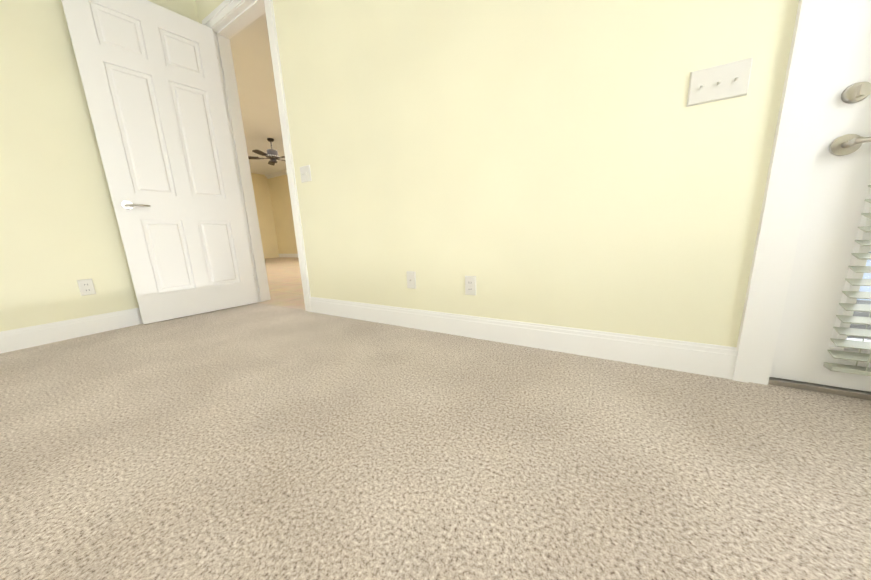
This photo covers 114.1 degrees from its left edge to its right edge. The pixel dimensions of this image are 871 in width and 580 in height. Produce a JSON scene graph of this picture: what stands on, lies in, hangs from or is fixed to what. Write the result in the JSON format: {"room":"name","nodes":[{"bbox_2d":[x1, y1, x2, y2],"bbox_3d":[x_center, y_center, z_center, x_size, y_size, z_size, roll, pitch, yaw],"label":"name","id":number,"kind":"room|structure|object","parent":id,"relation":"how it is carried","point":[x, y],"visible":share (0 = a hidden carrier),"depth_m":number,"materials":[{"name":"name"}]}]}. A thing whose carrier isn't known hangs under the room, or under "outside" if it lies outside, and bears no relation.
{"room":"empty bedroom","nodes":[
{"label":"empty bedroom","id":0,"kind":"room"},
{"bbox_2d":[0,0,198,331],"bbox_3d":[-3.238,-0.858,0.905,0.120,2.850,4.450,4,13,30],"label":"wall","id":1,"kind":"structure","parent":0,"point":[60,235],"depth_m":1.90,"materials":[{"name":"yellow paint"}]},
{"bbox_2d":[0,308,142,353],"bbox_3d":[-2.435,0.216,2.302,0.015,0.135,1.695,4,13,30],"label":"baseboard","id":2,"kind":"structure","parent":1,"relation":"attached to","point":[26,337],"depth_m":2.00,"materials":[{"name":"white wood"}]},
{"bbox_2d":[77,279,95,295],"bbox_3d":[-2.555,-0.021,2.070,0.009,0.116,0.072,4,13,30],"label":"electrical outlet","id":3,"kind":"object","parent":1,"relation":"attached to","point":[86,286],"visible":1,"depth_m":2.07,"materials":[{"name":"white plastic"}]},
{"bbox_2d":[230,12,286,174],"bbox_3d":[-2.632,-2.934,3.633,12.340,0.100,10.450,4,13,30],"label":"ceiling","id":4,"kind":"structure","parent":0,"point":[252,62],"depth_m":4.36,"materials":[{"name":"white paint"}]},
{"bbox_2d":[248,138,285,164],"bbox_3d":[-3.648,-3.139,6.388,1.250,0.500,1.244,4,13,30],"label":"room ceiling fan","id":5,"kind":"object","parent":4,"relation":"hanging from","point":[272,155],"visible":0.96,"depth_m":6.30,"materials":[{"name":"black"}]},
{"bbox_2d":[251,173,278,258],"bbox_3d":[-6.980,-2.181,8.269,0.100,2.850,4.440,4,13,30],"label":"wall","id":6,"kind":"structure","parent":0,"point":[261,192],"depth_m":9.89,"materials":[{"name":"yellow paint"}]},
{"bbox_2d":[258,257,304,309],"bbox_3d":[-2.845,-0.436,6.137,9.400,0.060,4.620,4,13,30],"label":"floor","id":7,"kind":"structure","parent":0,"point":[284,281],"depth_m":4.21,"materials":[{"name":"beige carpet"}]},
{"bbox_2d":[268,175,297,253],"bbox_3d":[-1.708,-2.313,7.866,9.600,2.850,0.150,4,13,30],"label":"wall","id":8,"kind":"structure","parent":0,"point":[274,213],"depth_m":9.85,"materials":[{"name":"yellow paint"}]},
{"bbox_2d":[265,170,297,257],"bbox_3d":[-1.746,-2.299,7.802,9.400,2.850,0.200,4,13,30],"label":"trim","id":9,"kind":"structure","parent":8,"relation":"attached to","point":[277,174],"depth_m":9.69,"materials":[{"name":"white wood"}]},
{"bbox_2d":[0,303,870,579],"bbox_3d":[-0.963,0.720,-0.019,4.940,0.060,4.330,4,13,30],"label":"floor carpet","id":10,"kind":"object","parent":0,"point":[256,441],"visible":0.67,"depth_m":0.80,"materials":[{"name":"beige carpet"}]},
{"bbox_2d":[195,0,798,346],"bbox_3d":[0.134,-1.126,1.563,5.260,2.850,0.140,4,13,30],"label":"wall","id":11,"kind":"structure","parent":0,"point":[579,164],"depth_m":1.38,"materials":[{"name":"yellow paint"}]},
{"bbox_2d":[61,0,257,323],"bbox_3d":[-2.151,-0.994,2.374,0.152,2.438,0.851,7,14,38],"label":"bedroom door","id":12,"kind":"structure","parent":11,"relation":"in","point":[149,71],"depth_m":2.29,"materials":[{"name":"white paint"}]},
{"bbox_2d":[202,0,310,311],"bbox_3d":[-1.529,-1.100,2.555,0.992,2.541,0.176,4,13,30],"label":"trim","id":13,"kind":"structure","parent":11,"relation":"attached to","point":[226,21],"depth_m":2.50,"materials":[{"name":"white wood"}]},
{"bbox_2d":[300,165,311,182],"bbox_3d":[-1.019,-0.906,2.201,0.118,0.118,0.020,4,13,30],"label":"double light switch","id":14,"kind":"object","parent":11,"relation":"attached to","point":[305,172],"visible":1,"depth_m":2.20,"materials":[{"name":"white plastic"}]},
{"bbox_2d":[406,271,415,288],"bbox_3d":[-0.165,-0.066,1.885,0.072,0.116,0.016,4,13,30],"label":"outlet","id":15,"kind":"object","parent":11,"relation":"attached to","point":[411,279],"visible":1,"depth_m":1.88,"materials":[{"name":"white plastic"}]},
{"bbox_2d":[465,276,475,294],"bbox_3d":[0.207,-0.026,1.678,0.072,0.116,0.009,4,13,30],"label":"electrical outlet","id":16,"kind":"object","parent":11,"relation":"attached to","point":[470,285],"visible":1,"depth_m":1.67,"materials":[{"name":"white plastic"}]},
{"bbox_2d":[310,297,736,378],"bbox_3d":[0.062,0.212,1.814,2.669,0.135,0.015,4,13,30],"label":"baseboard","id":17,"kind":"structure","parent":11,"relation":"attached to","point":[719,361],"depth_m":1.47,"materials":[{"name":"white wood"}]},
{"bbox_2d":[686,57,752,106],"bbox_3d":[1.026,-0.752,1.023,0.165,0.118,0.020,4,13,30],"label":"light switch","id":18,"kind":"object","parent":11,"relation":"attached to","point":[721,82],"visible":1,"depth_m":1.02,"materials":[{"name":"white plastic"}]},
{"bbox_2d":[732,0,870,399],"bbox_3d":[1.694,-0.649,0.750,1.102,2.111,0.192,4,13,30],"label":"door frame","id":19,"kind":"structure","parent":11,"relation":"attached to","point":[817,32],"depth_m":0.98,"materials":[{"name":"white wood"}]},
{"bbox_2d":[770,0,870,391],"bbox_3d":[1.662,-0.593,0.701,0.882,1.979,0.118,4,13,30],"label":"exterior door","id":20,"kind":"structure","parent":11,"relation":"in","point":[836,206],"depth_m":0.97,"materials":[{"name":"white paint"}]},
{"bbox_2d":[823,185,870,375],"bbox_3d":[1.640,-0.592,0.684,0.636,1.830,0.059,4,13,30],"label":"door blind","id":21,"kind":"object","parent":20,"relation":"attached to","point":[854,356],"visible":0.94,"depth_m":0.97,"materials":[{"name":"grey plastic"}]},
{"label":"outside","id":22,"kind":"structure","parent":0,"visible":0},
{"bbox_2d":[847,300,870,339],"bbox_3d":[2.518,0.296,1.651,3.840,0.140,1.860,4,13,30],"label":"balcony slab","id":23,"kind":"object","parent":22,"point":[864,314],"depth_m":1.85,"materials":[{"name":"concrete"}]},
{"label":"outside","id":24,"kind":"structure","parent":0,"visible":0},
{"bbox_2d":[857,259,870,300],"bbox_3d":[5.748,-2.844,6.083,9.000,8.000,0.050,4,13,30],"label":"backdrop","id":25,"kind":"structure","parent":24,"point":[867,276],"depth_m":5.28,"materials":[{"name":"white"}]}
]}

